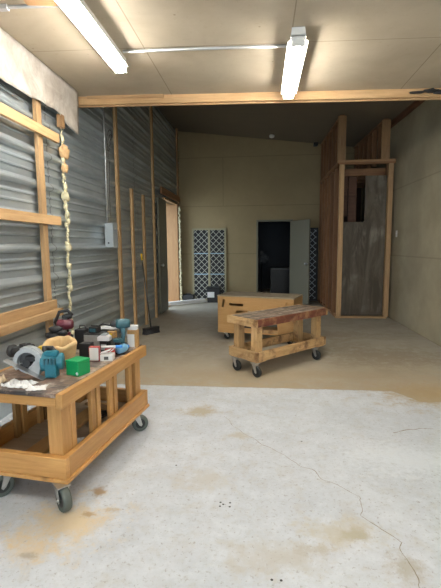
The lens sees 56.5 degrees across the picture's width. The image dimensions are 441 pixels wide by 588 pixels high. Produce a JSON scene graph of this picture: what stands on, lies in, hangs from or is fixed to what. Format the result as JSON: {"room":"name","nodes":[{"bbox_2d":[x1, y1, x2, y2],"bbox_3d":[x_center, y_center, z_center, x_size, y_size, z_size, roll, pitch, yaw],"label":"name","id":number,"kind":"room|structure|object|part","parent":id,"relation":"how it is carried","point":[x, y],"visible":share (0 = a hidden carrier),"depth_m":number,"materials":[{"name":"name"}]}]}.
{"room":"workshop","nodes":[
{"label":"workshop","id":0,"kind":"room"},
{"bbox_2d":[0,78,178,419],"bbox_3d":[-1.827,-1.298,3.720,0.148,4.600,14.100,0,7,6],"label":"wall","id":1,"kind":"structure","parent":0,"point":[21,279],"depth_m":4.96,"materials":[{"name":"metal"}]},
{"bbox_2d":[0,299,56,325],"bbox_3d":[-1.868,0.350,1.997,0.038,0.089,4.300,0,7,6],"label":"wall rail","id":2,"kind":"object","parent":1,"relation":"attached to","point":[21,313],"visible":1,"depth_m":3.58,"materials":[{"name":"brown wood"}]},
{"bbox_2d":[0,308,63,336],"bbox_3d":[-1.831,0.429,2.013,0.070,0.070,4.320,0,7,6],"label":"wall rail","id":3,"kind":"object","parent":1,"relation":"attached to","point":[8,328],"visible":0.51,"depth_m":3.52,"materials":[{"name":"brown wood"}]},
{"bbox_2d":[32,98,52,339],"bbox_3d":[-1.709,-0.455,3.990,0.038,2.860,0.089,0,7,6],"label":"stud","id":4,"kind":"object","parent":1,"relation":"attached to","point":[36,104],"visible":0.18,"depth_m":3.93,"materials":[{"name":"brown wood"}]},
{"bbox_2d":[0,102,58,142],"bbox_3d":[-1.872,-1.307,1.917,0.038,0.089,4.530,0,7,6],"label":"wall rail","id":5,"kind":"object","parent":4,"relation":"attached to","point":[6,111],"visible":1,"depth_m":3.60,"materials":[{"name":"brown wood"}]},
{"bbox_2d":[0,208,61,224],"bbox_3d":[-1.867,-0.484,1.989,0.038,0.089,4.480,0,7,6],"label":"wall rail","id":6,"kind":"object","parent":4,"relation":"attached to","point":[5,214],"visible":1,"depth_m":3.60,"materials":[{"name":"brown wood"}]},
{"bbox_2d":[56,114,64,128],"bbox_3d":[-1.669,-1.804,4.281,0.050,0.130,0.080,0,7,6],"label":"wall block","id":7,"kind":"object","parent":1,"relation":"attached to","point":[60,119],"visible":0.98,"depth_m":4.25,"materials":[{"name":"brown wood"}]},
{"bbox_2d":[58,129,74,334],"bbox_3d":[-1.664,-0.597,4.486,0.109,2.334,0.152,-1,7,-8],"label":"bead","id":8,"kind":"object","parent":1,"relation":"attached to","point":[63,150],"visible":0.84,"depth_m":4.45},
{"bbox_2d":[53,280,112,295],"bbox_3d":[-1.629,-0.091,5.037,0.012,0.031,1.700,0,7,6],"label":"cable","id":9,"kind":"object","parent":1,"relation":"attached to","point":[109,280],"visible":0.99,"depth_m":4.88,"materials":[{"name":"white plastic"}]},
{"bbox_2d":[53,276,112,290],"bbox_3d":[-1.629,-0.141,5.032,0.012,0.031,1.700,0,7,6],"label":"cable","id":10,"kind":"object","parent":1,"relation":"attached to","point":[112,276],"visible":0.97,"depth_m":4.87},
{"bbox_2d":[103,107,107,222],"bbox_3d":[-1.568,-2.096,5.552,0.024,2.250,0.063,0,7,6],"label":"conduit","id":11,"kind":"object","parent":1,"relation":"attached to","point":[103,107],"visible":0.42,"depth_m":5.57,"materials":[{"name":"grey metal"}]},
{"bbox_2d":[106,130,111,214],"bbox_3d":[-1.538,-1.510,5.766,0.048,1.537,0.177,0,7,6],"label":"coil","id":12,"kind":"object","parent":1,"relation":"hanging from","point":[108,148],"visible":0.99,"depth_m":5.72,"materials":[{"name":"metal"}]},
{"bbox_2d":[104,222,117,247],"bbox_3d":[-1.509,-0.812,5.684,0.128,0.342,0.182,0,7,6],"label":"electrical box","id":13,"kind":"object","parent":1,"relation":"attached to","point":[111,234],"visible":1,"depth_m":5.61,"materials":[{"name":"grey paint"}]},
{"bbox_2d":[112,107,124,318],"bbox_3d":[-1.506,-1.364,6.028,0.038,4.184,0.089,0,7,6],"label":"stud","id":14,"kind":"object","parent":1,"relation":"attached to","point":[114,109],"visible":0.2,"depth_m":6.02,"materials":[{"name":"brown wood"}]},
{"bbox_2d":[87,94,163,98],"bbox_3d":[-1.090,-2.257,4.684,0.900,0.036,0.020,2,7,6],"label":"beam splinter","id":15,"kind":"structure","parent":1,"relation":"attached to","point":[140,95],"depth_m":4.67,"materials":[{"name":"brown wood"}]},
{"bbox_2d":[129,188,137,324],"bbox_3d":[-1.434,-0.534,6.777,0.038,2.360,0.089,0,7,6],"label":"stud","id":16,"kind":"object","parent":1,"relation":"attached to","point":[130,189],"visible":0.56,"depth_m":6.75,"materials":[{"name":"brown wood"}]},
{"bbox_2d":[141,195,147,324],"bbox_3d":[-1.370,-0.602,7.430,0.038,2.340,0.089,0,7,6],"label":"stud","id":17,"kind":"object","parent":1,"relation":"attached to","point":[142,196],"visible":1,"depth_m":7.39,"materials":[{"name":"brown wood"}]},
{"bbox_2d":[149,106,157,317],"bbox_3d":[-1.308,-1.635,8.030,0.038,4.250,0.089,0,7,6],"label":"stud","id":18,"kind":"object","parent":1,"relation":"attached to","point":[150,107],"visible":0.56,"depth_m":8.01,"materials":[{"name":"brown wood"}]},
{"bbox_2d":[156,197,168,313],"bbox_3d":[-1.201,-0.815,8.795,0.112,2.400,0.680,0,7,6],"label":"door","id":19,"kind":"structure","parent":1,"relation":"in","point":[161,204],"depth_m":8.68,"materials":[{"name":"grey paint"}]},
{"bbox_2d":[160,186,179,306],"bbox_3d":[-1.346,-1.036,9.698,0.455,2.670,1.950,0,7,6],"label":"door","id":20,"kind":"structure","parent":1,"relation":"in","point":[171,210],"depth_m":10.39,"materials":[{"name":"brown wood"}]},
{"bbox_2d":[178,206,182,300],"bbox_3d":[-1.031,-1.012,10.452,0.087,2.430,0.092,5,9,38],"label":"bead","id":21,"kind":"object","parent":20,"relation":"attached to","point":[179,208],"visible":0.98,"depth_m":10.43},
{"bbox_2d":[175,128,179,300],"bbox_3d":[-1.072,-1.955,10.417,0.038,4.322,0.089,0,7,6],"label":"stud","id":22,"kind":"object","parent":1,"relation":"attached to","point":[176,129],"visible":0.5,"depth_m":10.27,"materials":[{"name":"brown wood"}]},
{"bbox_2d":[78,88,440,107],"bbox_3d":[0.625,-2.192,4.555,4.661,0.090,0.038,1,7,5],"label":"trim","id":23,"kind":"structure","parent":1,"relation":"attached to","point":[379,93],"depth_m":4.55,"materials":[{"name":"brown wood"}]},
{"bbox_2d":[409,88,440,93],"bbox_3d":[2.498,-2.151,4.334,0.969,0.066,0.058,0,7,6],"label":"cloth","id":24,"kind":"object","parent":23,"relation":"attached to","point":[431,90],"visible":1,"depth_m":4.35,"materials":[{"name":"fabric"}]},
{"bbox_2d":[0,289,440,587],"bbox_3d":[0.292,0.845,5.536,5.900,0.120,17.600,0,7,6],"label":"floor","id":25,"kind":"structure","parent":0,"point":[136,518],"depth_m":2.53,"materials":[{"name":"concrete"}]},
{"bbox_2d":[0,344,149,512],"bbox_3d":[-1.021,0.791,2.797,0.716,0.652,1.195,1,7,13],"label":"workbench","id":26,"kind":"object","parent":25,"relation":"on","point":[57,407],"visible":0.84,"depth_m":2.48,"materials":[{"name":"brown wood"}]},
{"bbox_2d":[0,374,6,382],"bbox_3d":[-1.320,0.484,2.365,0.138,0.062,0.128,1,7,13],"label":"rag","id":27,"kind":"object","parent":26,"relation":"on","point":[2,378],"visible":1,"depth_m":2.37,"materials":[{"name":"fabric"}]},
{"bbox_3d":[-1.338,0.881,2.915,0.038,0.118,1.039,1,7,13],"label":"rail","id":28,"kind":"part","parent":26,"relation":"part of","materials":[{"name":"brown wood"}]},
{"bbox_2d":[1,378,38,388],"bbox_3d":[-1.151,0.502,2.334,0.183,0.033,0.120,1,7,13],"label":"crumpled cloth","id":29,"kind":"object","parent":26,"relation":"on","point":[14,383],"visible":0.99,"depth_m":2.31,"materials":[{"name":"white fabric"}]},
{"bbox_2d":[6,343,34,369],"bbox_3d":[-1.273,0.397,2.633,0.183,0.174,0.082,2,7,19],"label":"grinder","id":30,"kind":"object","parent":26,"relation":"on","point":[11,350],"visible":0.48,"depth_m":2.62,"materials":[{"name":"plastic"}]},
{"bbox_2d":[3,345,64,380],"bbox_3d":[-1.106,0.402,2.491,0.324,0.190,0.205,0,7,1],"label":"saw","id":31,"kind":"object","parent":26,"relation":"on","point":[31,360],"visible":1,"depth_m":2.43,"materials":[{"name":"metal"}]},
{"bbox_3d":[-1.149,0.404,2.468,0.134,0.136,0.002,0,7,1],"label":"saw blade","id":32,"kind":"part","parent":31,"relation":"part of","materials":[{"name":"black metal"}]},
{"bbox_3d":[-1.050,0.367,2.542,0.105,0.099,0.096,-3,7,-20],"label":"handle","id":33,"kind":"part","parent":31,"relation":"part of","materials":[{"name":"black plastic"}]},
{"bbox_3d":[-1.157,0.949,2.324,0.660,0.118,0.038,1,7,13],"label":"rail","id":34,"kind":"part","parent":26,"relation":"part of","materials":[{"name":"brown wood"}]},
{"bbox_2d":[25,384,48,390],"bbox_3d":[-1.020,0.513,2.276,0.110,0.021,0.089,-2,7,-12],"label":"paper sheet","id":35,"kind":"object","parent":26,"relation":"on","point":[42,387],"visible":1,"depth_m":2.25,"materials":[{"name":"white paper"}]},
{"bbox_2d":[45,326,67,338],"bbox_3d":[-1.185,0.336,2.967,0.180,0.212,0.104,1,7,13],"label":"pile","id":36,"kind":"object","parent":26,"relation":"on","point":[54,331],"visible":0.33,"depth_m":2.94,"materials":[{"name":"black plastic"}]},
{"bbox_2d":[40,335,76,364],"bbox_3d":[-1.079,0.381,2.744,0.267,0.176,0.214,3,8,28],"label":"tool pouch","id":37,"kind":"object","parent":26,"relation":"on","point":[67,345],"visible":0.55,"depth_m":2.75,"materials":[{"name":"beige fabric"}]},
{"bbox_3d":[-0.905,0.800,2.315,0.089,0.388,0.089,1,7,13],"label":"leg","id":38,"kind":"part","parent":26,"relation":"part of","materials":[{"name":"brown wood"}]},
{"bbox_2d":[0,399,125,453],"bbox_3d":[-1.034,0.939,2.850,0.580,0.012,1.035,1,7,13],"label":"shelf","id":39,"kind":"object","parent":26,"relation":"attached to","point":[36,431],"depth_m":2.77,"materials":[{"name":"brown wood"}]},
{"bbox_2d":[54,309,73,336],"bbox_3d":[-1.188,0.268,3.112,0.150,0.315,0.085,-1,7,-7],"label":"drill","id":40,"kind":"object","parent":26,"relation":"on","point":[66,322],"visible":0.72,"depth_m":3.09,"materials":[{"name":"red plastic"}]},
{"bbox_3d":[-1.188,0.204,3.107,0.150,0.186,0.024,-1,7,-7],"label":"handle","id":41,"kind":"part","parent":40,"relation":"part of","materials":[{"name":"black plastic"}]},
{"bbox_3d":[-1.176,0.264,3.111,0.120,0.156,0.080,-1,7,-7],"label":"motor","id":42,"kind":"part","parent":40,"relation":"part of","materials":[{"name":"red plastic"}]},
{"bbox_2d":[26,403,106,453],"bbox_3d":[-1.041,0.922,2.842,0.120,0.022,0.860,1,7,14],"label":"board","id":43,"kind":"object","parent":26,"relation":"on","point":[82,418],"visible":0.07,"depth_m":2.64,"materials":[{"name":"brown wood"}]},
{"bbox_3d":[-1.031,0.956,2.850,0.677,0.022,1.128,1,7,13],"label":"plate","id":44,"kind":"part","parent":26,"relation":"part of","materials":[{"name":"brown wood"}]},
{"bbox_2d":[65,356,89,376],"bbox_3d":[-0.878,0.445,2.530,0.104,0.095,0.104,3,7,25],"label":"box","id":45,"kind":"object","parent":26,"relation":"on","point":[77,366],"visible":1,"depth_m":2.49,"materials":[{"name":"green plastic"}]},
{"bbox_3d":[-0.878,0.406,2.525,0.104,0.015,0.104,3,7,25],"label":"box lid","id":46,"kind":"part","parent":45,"relation":"part of","materials":[{"name":"green plastic"}]},
{"bbox_3d":[-1.168,0.681,3.339,0.089,0.388,0.089,1,7,13],"label":"leg","id":47,"kind":"part","parent":26,"relation":"part of","materials":[{"name":"brown wood"}]},
{"bbox_2d":[77,437,84,443],"bbox_3d":[-0.914,0.938,2.588,0.156,0.047,0.146,-2,7,-14],"label":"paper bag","id":48,"kind":"object","parent":26,"relation":"on","point":[80,439],"visible":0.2,"depth_m":2.59,"materials":[{"name":"white paper"}]},
{"bbox_2d":[74,325,88,348],"bbox_3d":[-1.066,0.329,3.154,0.078,0.184,0.080,1,7,9],"label":"case","id":49,"kind":"object","parent":26,"relation":"on","point":[79,337],"visible":0.65,"depth_m":3.12,"materials":[{"name":"black plastic"}]},
{"bbox_2d":[79,342,93,356],"bbox_3d":[-0.934,0.396,2.863,0.078,0.115,0.070,0,7,8],"label":"charger","id":50,"kind":"object","parent":26,"relation":"on","point":[84,346],"visible":0.58,"depth_m":2.83,"materials":[{"name":"black plastic"}]},
{"bbox_2d":[83,331,106,345],"bbox_3d":[-0.947,0.358,3.114,0.141,0.133,0.116,1,7,13],"label":"plastic container","id":51,"kind":"object","parent":26,"relation":"on","point":[88,337],"visible":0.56,"depth_m":3.06,"materials":[{"name":"grey plastic"}]},
{"bbox_2d":[88,325,100,332],"bbox_3d":[-0.953,0.263,3.104,0.070,0.055,0.062,2,7,17],"label":"radio","id":52,"kind":"object","parent":51,"relation":"on","point":[93,328],"visible":1,"depth_m":3.08,"materials":[{"name":"black plastic"}]},
{"bbox_3d":[-0.948,0.296,3.107,0.141,0.008,0.116,1,7,13],"label":"lid","id":53,"kind":"part","parent":51,"relation":"part of","materials":[{"name":"black plastic"}]},
{"bbox_2d":[89,346,100,360],"bbox_3d":[-0.863,0.409,2.816,0.072,0.100,0.037,0,7,5],"label":"carton","id":54,"kind":"object","parent":26,"relation":"on","point":[94,351],"visible":0.85,"depth_m":2.80,"materials":[{"name":"white cardboard"}]},
{"bbox_2d":[85,402,118,409],"bbox_3d":[-0.907,0.865,3.130,0.327,0.020,0.070,4,8,36],"label":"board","id":55,"kind":"object","parent":26,"relation":"on","point":[103,406],"visible":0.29,"depth_m":3.12,"materials":[{"name":"brown wood"}]},
{"bbox_2d":[101,410,106,418],"bbox_3d":[-0.866,0.871,2.907,0.119,0.048,0.137,-2,7,-12],"label":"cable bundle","id":56,"kind":"object","parent":26,"relation":"on","point":[103,412],"visible":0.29,"depth_m":2.96,"materials":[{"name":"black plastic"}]},
{"bbox_3d":[-0.732,0.892,2.774,0.038,0.118,1.039,1,7,13],"label":"rail","id":57,"kind":"part","parent":26,"relation":"part of","materials":[{"name":"brown wood"}]},
{"bbox_2d":[100,340,110,351],"bbox_3d":[-0.859,0.388,3.054,0.066,0.085,0.054,1,7,9],"label":"speaker box","id":58,"kind":"object","parent":26,"relation":"on","point":[102,343],"visible":0.57,"depth_m":3.03,"materials":[{"name":"black plastic"}]},
{"bbox_2d":[97,333,111,340],"bbox_3d":[-0.862,0.319,3.048,0.094,0.052,0.068,0,7,5],"label":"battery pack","id":59,"kind":"object","parent":58,"relation":"on","point":[104,336],"visible":0.99,"depth_m":3.02,"materials":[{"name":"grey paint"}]},
{"bbox_2d":[100,348,114,360],"bbox_3d":[-0.784,0.416,2.839,0.100,0.079,0.076,-1,7,-1],"label":"carton","id":60,"kind":"object","parent":26,"relation":"on","point":[105,355],"visible":1,"depth_m":2.81,"materials":[{"name":"cardboard"}]},
{"bbox_2d":[98,323,117,330],"bbox_3d":[-0.879,0.318,3.234,0.174,0.183,0.070,0,7,7],"label":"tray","id":61,"kind":"object","parent":26,"relation":"on","point":[107,327],"visible":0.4,"depth_m":3.20,"materials":[{"name":"plastic"}]},
{"bbox_3d":[-0.913,0.824,3.365,0.660,0.118,0.038,1,7,13],"label":"rail","id":62,"kind":"part","parent":26,"relation":"part of","materials":[{"name":"brown wood"}]},
{"bbox_2d":[110,319,130,350],"bbox_3d":[-0.751,0.304,3.082,0.150,0.243,0.063,-2,7,-12],"label":"cordless drill","id":63,"kind":"object","parent":26,"relation":"on","point":[121,324],"visible":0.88,"depth_m":3.06,"materials":[{"name":"teal plastic"}]},
{"bbox_3d":[-0.730,0.221,3.077,0.107,0.077,0.057,-2,7,-12],"label":"motor","id":64,"kind":"part","parent":63,"relation":"part of","materials":[{"name":"teal plastic"}]},
{"bbox_2d":[127,325,138,347],"bbox_3d":[-0.681,0.327,3.197,0.075,0.170,0.062,0,7,8],"label":"carton","id":65,"kind":"object","parent":26,"relation":"on","point":[133,331],"visible":0.8,"depth_m":3.17,"materials":[{"name":"brown cardboard"}]},
{"bbox_3d":[-0.691,0.690,3.228,0.089,0.388,0.089,1,7,13],"label":"leg","id":66,"kind":"part","parent":26,"relation":"part of","materials":[{"name":"brown wood"}]},
{"bbox_3d":[-0.841,0.375,3.174,0.080,0.082,0.070,0,7,7],"label":"plastic container","id":67,"kind":"object","parent":26,"relation":"on","visible":0},
{"bbox_2d":[107,331,116,337],"bbox_3d":[-0.842,0.311,3.166,0.072,0.045,0.052,1,7,9],"label":"carton","id":68,"kind":"object","parent":67,"relation":"on","point":[113,334],"visible":0.64,"depth_m":3.14,"materials":[{"name":"yellow cardboard"}]},
{"bbox_3d":[-0.787,0.416,2.924,0.070,0.060,0.040,-1,7,-7],"label":"box","id":69,"kind":"object","parent":26,"relation":"on","visible":0},
{"bbox_2d":[101,345,122,347],"bbox_3d":[-0.769,0.372,2.905,0.152,0.023,0.021,0,7,3],"label":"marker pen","id":70,"kind":"object","parent":69,"relation":"on","point":[112,346],"visible":1,"depth_m":2.90,"materials":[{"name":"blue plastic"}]},
{"bbox_2d":[140,253,159,334],"bbox_3d":[-1.235,-0.007,6.765,0.327,1.314,0.306,5,9,40],"label":"push broom","id":71,"kind":"object","parent":25,"relation":"on","point":[152,329],"visible":1,"depth_m":6.76,"materials":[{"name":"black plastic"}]},
{"bbox_3d":[-1.225,-0.004,6.788,0.024,1.105,0.267,-6,8,-37],"label":"handle","id":72,"kind":"part","parent":71,"relation":"part of","materials":[{"name":"wood"}]},
{"bbox_2d":[168,298,205,305],"bbox_3d":[-0.864,0.196,10.060,1.147,0.080,0.090,-5,8,-36],"label":"board","id":73,"kind":"object","parent":25,"relation":"on","point":[201,299],"visible":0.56,"depth_m":10.04,"materials":[{"name":"white wood"}]},
{"bbox_2d":[182,293,194,299],"bbox_3d":[-0.839,0.083,10.717,0.290,0.200,0.220,0,7,6],"label":"toolbox","id":74,"kind":"object","parent":25,"relation":"on","point":[188,296],"visible":0.81,"depth_m":10.61,"materials":[{"name":"black plastic"}]},
{"bbox_2d":[192,228,225,299],"bbox_3d":[-0.293,-0.768,10.726,0.890,1.880,0.031,0,6,6],"label":"lattice panel","id":75,"kind":"object","parent":25,"relation":"on","point":[208,244],"visible":0.76,"depth_m":10.72,"materials":[{"name":"beige paint"}]},
{"bbox_2d":[206,286,220,302],"bbox_3d":[-0.173,0.008,10.491,0.360,0.390,0.290,0,7,6],"label":"storage bin","id":76,"kind":"object","parent":25,"relation":"on","point":[212,291],"visible":0.85,"depth_m":10.36,"materials":[{"name":"black plastic"}]},
{"bbox_2d":[217,291,302,343],"bbox_3d":[0.603,0.351,6.247,1.182,0.690,0.548,2,7,24],"label":"box","id":77,"kind":"object","parent":25,"relation":"on","point":[232,302],"visible":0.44,"depth_m":6.07,"materials":[{"name":"brown wood"}]},
{"bbox_3d":[0.497,0.329,6.006,1.170,0.552,0.018,2,7,24],"label":"panel","id":78,"kind":"part","parent":77,"relation":"part of","materials":[{"name":"brown wood"}]},
{"bbox_3d":[0.600,0.017,6.208,1.182,0.018,0.548,2,7,24],"label":"panel","id":79,"kind":"part","parent":77,"relation":"part of","materials":[{"name":"brown wood"}]},
{"bbox_2d":[244,326,277,335],"bbox_3d":[0.605,0.550,6.271,1.134,0.018,0.500,2,7,24],"label":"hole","id":80,"kind":"object","parent":77,"relation":"attached to","point":[267,328],"depth_m":6.08,"materials":[{"name":"brown wood"}]},
{"bbox_3d":[0.529,0.546,6.050,0.690,0.060,0.035,2,7,24],"label":"rail","id":81,"kind":"part","parent":77,"relation":"part of","materials":[{"name":"brown wood"}]},
{"bbox_3d":[0.709,0.271,6.476,1.170,0.552,0.018,2,7,24],"label":"panel","id":82,"kind":"part","parent":77,"relation":"part of","materials":[{"name":"brown wood"}]},
{"bbox_3d":[1.129,0.323,6.007,0.018,0.552,0.500,2,7,24],"label":"panel","id":83,"kind":"part","parent":77,"relation":"part of","materials":[{"name":"brown wood"}]},
{"bbox_2d":[258,250,268,292],"bbox_3d":[1.228,-0.671,12.245,0.408,1.304,0.394,0,7,6],"label":"pedestal fan","id":84,"kind":"object","parent":25,"relation":"on","point":[261,256],"visible":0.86,"depth_m":12.15,"materials":[{"name":"black plastic"}]},
{"bbox_2d":[227,304,327,376],"bbox_3d":[0.731,0.527,4.973,1.278,0.636,0.523,-6,9,-40],"label":"bench","id":85,"kind":"object","parent":25,"relation":"on","point":[251,351],"visible":1,"depth_m":4.75,"materials":[{"name":"brown wood"}]},
{"bbox_3d":[0.216,0.519,4.751,0.089,0.383,0.089,-6,9,-40],"label":"leg","id":86,"kind":"part","parent":85,"relation":"part of","materials":[{"name":"brown wood"}]},
{"bbox_3d":[0.259,0.673,4.620,0.038,0.107,0.460,-6,9,-40],"label":"rail","id":87,"kind":"part","parent":85,"relation":"part of","materials":[{"name":"brown wood"}]},
{"bbox_3d":[0.399,0.543,4.534,0.089,0.383,0.089,-6,9,-40],"label":"leg","id":88,"kind":"part","parent":85,"relation":"part of","materials":[{"name":"brown wood"}]},
{"bbox_3d":[0.584,0.606,5.163,1.164,0.107,0.038,-6,9,-40],"label":"rail","id":89,"kind":"part","parent":85,"relation":"part of","materials":[{"name":"brown wood"}]},
{"bbox_3d":[0.855,0.641,4.841,1.164,0.107,0.038,-6,9,-40],"label":"rail","id":90,"kind":"part","parent":85,"relation":"part of","materials":[{"name":"brown wood"}]},
{"bbox_3d":[1.027,0.432,5.423,0.089,0.383,0.089,-6,9,-40],"label":"leg","id":91,"kind":"part","parent":85,"relation":"part of","materials":[{"name":"brown wood"}]},
{"bbox_3d":[1.181,0.575,5.384,0.038,0.107,0.460,-6,9,-40],"label":"rail","id":92,"kind":"part","parent":85,"relation":"part of","materials":[{"name":"brown wood"}]},
{"bbox_3d":[1.210,0.456,5.206,0.089,0.383,0.089,-6,9,-40],"label":"leg","id":93,"kind":"part","parent":85,"relation":"part of","materials":[{"name":"brown wood"}]},
{"bbox_2d":[270,267,289,293],"bbox_3d":[1.727,-0.379,11.967,0.550,0.780,0.520,0,7,6],"label":"base cabinet","id":94,"kind":"object","parent":25,"relation":"on","point":[279,276],"visible":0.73,"depth_m":11.71,"materials":[{"name":"metal"}]},
{"bbox_2d":[309,228,317,300],"bbox_3d":[2.254,-0.752,10.476,0.450,1.860,0.031,0,6,6],"label":"lattice panel","id":95,"kind":"object","parent":25,"relation":"on","point":[313,231],"visible":0.42,"depth_m":10.46,"materials":[{"name":"grey paint"}]},
{"bbox_2d":[255,439,419,587],"bbox_3d":[0.540,1.154,2.380,0.762,0.001,1.341,0,7,6],"label":"crack","id":96,"kind":"object","parent":25,"relation":"on","point":[255,439],"depth_m":2.09,"materials":[{"name":"grey concrete"}]},
{"bbox_2d":[318,115,395,317],"bbox_3d":[2.851,-1.607,9.011,1.060,3.888,2.556,0,7,6],"label":"wooden frame structure","id":97,"kind":"object","parent":25,"relation":"on","point":[354,257],"visible":1,"depth_m":8.00,"materials":[{"name":"brown wood"}]},
{"bbox_3d":[2.420,0.298,9.328,0.089,0.038,2.460,0,7,6],"label":"plate","id":98,"kind":"part","parent":97,"relation":"part of","materials":[{"name":"brown wood"}]},
{"bbox_3d":[2.394,-2.642,8.986,0.089,0.038,2.450,0,7,6],"label":"plate","id":99,"kind":"part","parent":97,"relation":"part of","materials":[{"name":"brown wood"}]},
{"bbox_3d":[2.394,-2.602,8.991,0.089,0.038,2.450,0,7,6],"label":"plate","id":100,"kind":"part","parent":97,"relation":"part of","materials":[{"name":"brown wood"}]},
{"bbox_3d":[2.381,-3.483,8.837,0.089,0.036,2.551,0,8,6],"label":"plate","id":101,"kind":"part","parent":97,"relation":"part of","materials":[{"name":"brown wood"}]},
{"bbox_3d":[2.733,0.449,8.025,0.970,0.038,0.089,0,7,6],"label":"plate","id":102,"kind":"part","parent":97,"relation":"part of","materials":[{"name":"brown wood"}]},
{"bbox_3d":[2.757,-0.911,7.923,0.830,2.675,0.012,0,7,6],"label":"panel","id":103,"kind":"part","parent":97,"relation":"part of","materials":[{"name":"wood"}]},
{"bbox_3d":[2.727,-2.490,7.676,1.050,0.038,0.100,0,7,6],"label":"plate","id":104,"kind":"part","parent":97,"relation":"part of","materials":[{"name":"brown wood"}]},
{"bbox_3d":[2.727,-2.451,7.681,1.050,0.038,0.100,0,7,6],"label":"plate","id":105,"kind":"part","parent":97,"relation":"part of","materials":[{"name":"brown wood"}]},
{"bbox_3d":[3.174,-3.386,8.771,0.089,0.036,2.551,0,8,6],"label":"plate","id":106,"kind":"part","parent":97,"relation":"part of","materials":[{"name":"brown wood"}]},
{"bbox_2d":[0,0,440,96],"bbox_3d":[0.228,-1.777,0.434,4.880,0.158,8.360,0,7,6],"label":"ceiling","id":107,"kind":"structure","parent":0,"point":[353,44],"depth_m":3.44,"materials":[{"name":"beige paint"}]},
{"bbox_2d":[0,4,59,11],"bbox_3d":[-1.446,-2.046,2.920,0.741,0.040,0.040,0,7,6],"label":"conduit","id":108,"kind":"object","parent":107,"relation":"attached to","point":[3,7],"visible":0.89,"depth_m":2.91,"materials":[{"name":"white metal"}]},
{"bbox_2d":[0,27,78,133],"bbox_3d":[-1.751,-1.849,3.115,0.040,0.466,3.050,0,7,6],"label":"plastic sheet","id":109,"kind":"object","parent":107,"relation":"hanging from","point":[19,68],"visible":1,"depth_m":3.74,"materials":[{"name":"white plastic"}]},
{"bbox_2d":[24,0,58,5],"bbox_3d":[-1.215,-2.021,2.809,0.262,0.036,0.100,1,7,-1],"label":"cleat","id":110,"kind":"object","parent":107,"relation":"attached to","point":[28,2],"visible":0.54,"depth_m":2.82,"materials":[{"name":"brown wood"}]},
{"bbox_2d":[55,0,127,73],"bbox_3d":[-0.974,-2.020,3.165,0.160,0.129,1.220,0,7,6],"label":"fluorescent light","id":111,"kind":"object","parent":107,"relation":"attached to","point":[78,11],"visible":1,"depth_m":3.12,"materials":[{"name":"white plastic"}]},
{"bbox_2d":[122,44,286,52],"bbox_3d":[-0.137,-2.096,3.503,1.430,0.050,0.026,0,7,5],"label":"conduit","id":112,"kind":"object","parent":107,"relation":"attached to","point":[273,45],"visible":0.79,"depth_m":3.49,"materials":[{"name":"white metal"}]},
{"bbox_2d":[281,27,307,99],"bbox_3d":[0.663,-2.070,3.771,0.160,0.137,1.190,0,7,6],"label":"fluorescent light","id":113,"kind":"object","parent":107,"relation":"attached to","point":[297,45],"visible":1,"depth_m":3.54,"materials":[{"name":"white plastic"}]},
{"bbox_2d":[178,131,361,299],"bbox_3d":[1.222,-2.127,10.514,4.880,4.600,0.120,0,7,6],"label":"wall","id":114,"kind":"structure","parent":0,"point":[231,183],"depth_m":10.45,"materials":[{"name":"paint"}]},
{"bbox_2d":[256,219,310,303],"bbox_3d":[1.665,-0.850,10.431,1.548,2.075,0.614,5,8,37],"label":"door","id":115,"kind":"structure","parent":114,"relation":"in","point":[299,229],"depth_m":10.12,"materials":[{"name":"grey paint"}]},
{"bbox_3d":[1.392,-0.872,10.642,0.920,2.075,0.150,0,7,6],"label":"frame","id":116,"kind":"part","parent":115,"relation":"part of","materials":[{"name":"grey paint"}]},
{"bbox_2d":[258,222,289,288],"bbox_3d":[1.546,-1.309,12.097,3.100,2.600,2.880,0,7,6],"label":"wall","id":117,"kind":"structure","parent":0,"point":[273,237],"depth_m":13.40,"materials":[{"name":"black paint"}]},
{"bbox_2d":[156,101,413,146],"bbox_3d":[0.914,-3.465,7.350,4.880,0.829,6.120,0,7,6],"label":"ceiling","id":118,"kind":"structure","parent":0,"point":[295,122],"depth_m":8.42,"materials":[{"name":"beige paint"}]},
{"bbox_2d":[361,100,440,346],"bbox_3d":[2.896,-1.286,3.255,0.120,4.600,14.100,0,7,6],"label":"wall","id":119,"kind":"structure","parent":0,"point":[415,141],"depth_m":6.59,"materials":[{"name":"grey paint"}]},
{"bbox_2d":[377,100,425,138],"bbox_3d":[3.188,-3.140,7.194,0.070,0.102,5.782,0,8,6],"label":"trim","id":120,"kind":"structure","parent":119,"relation":"attached to","point":[415,104],"depth_m":6.93,"materials":[{"name":"brown wood"}]}
]}

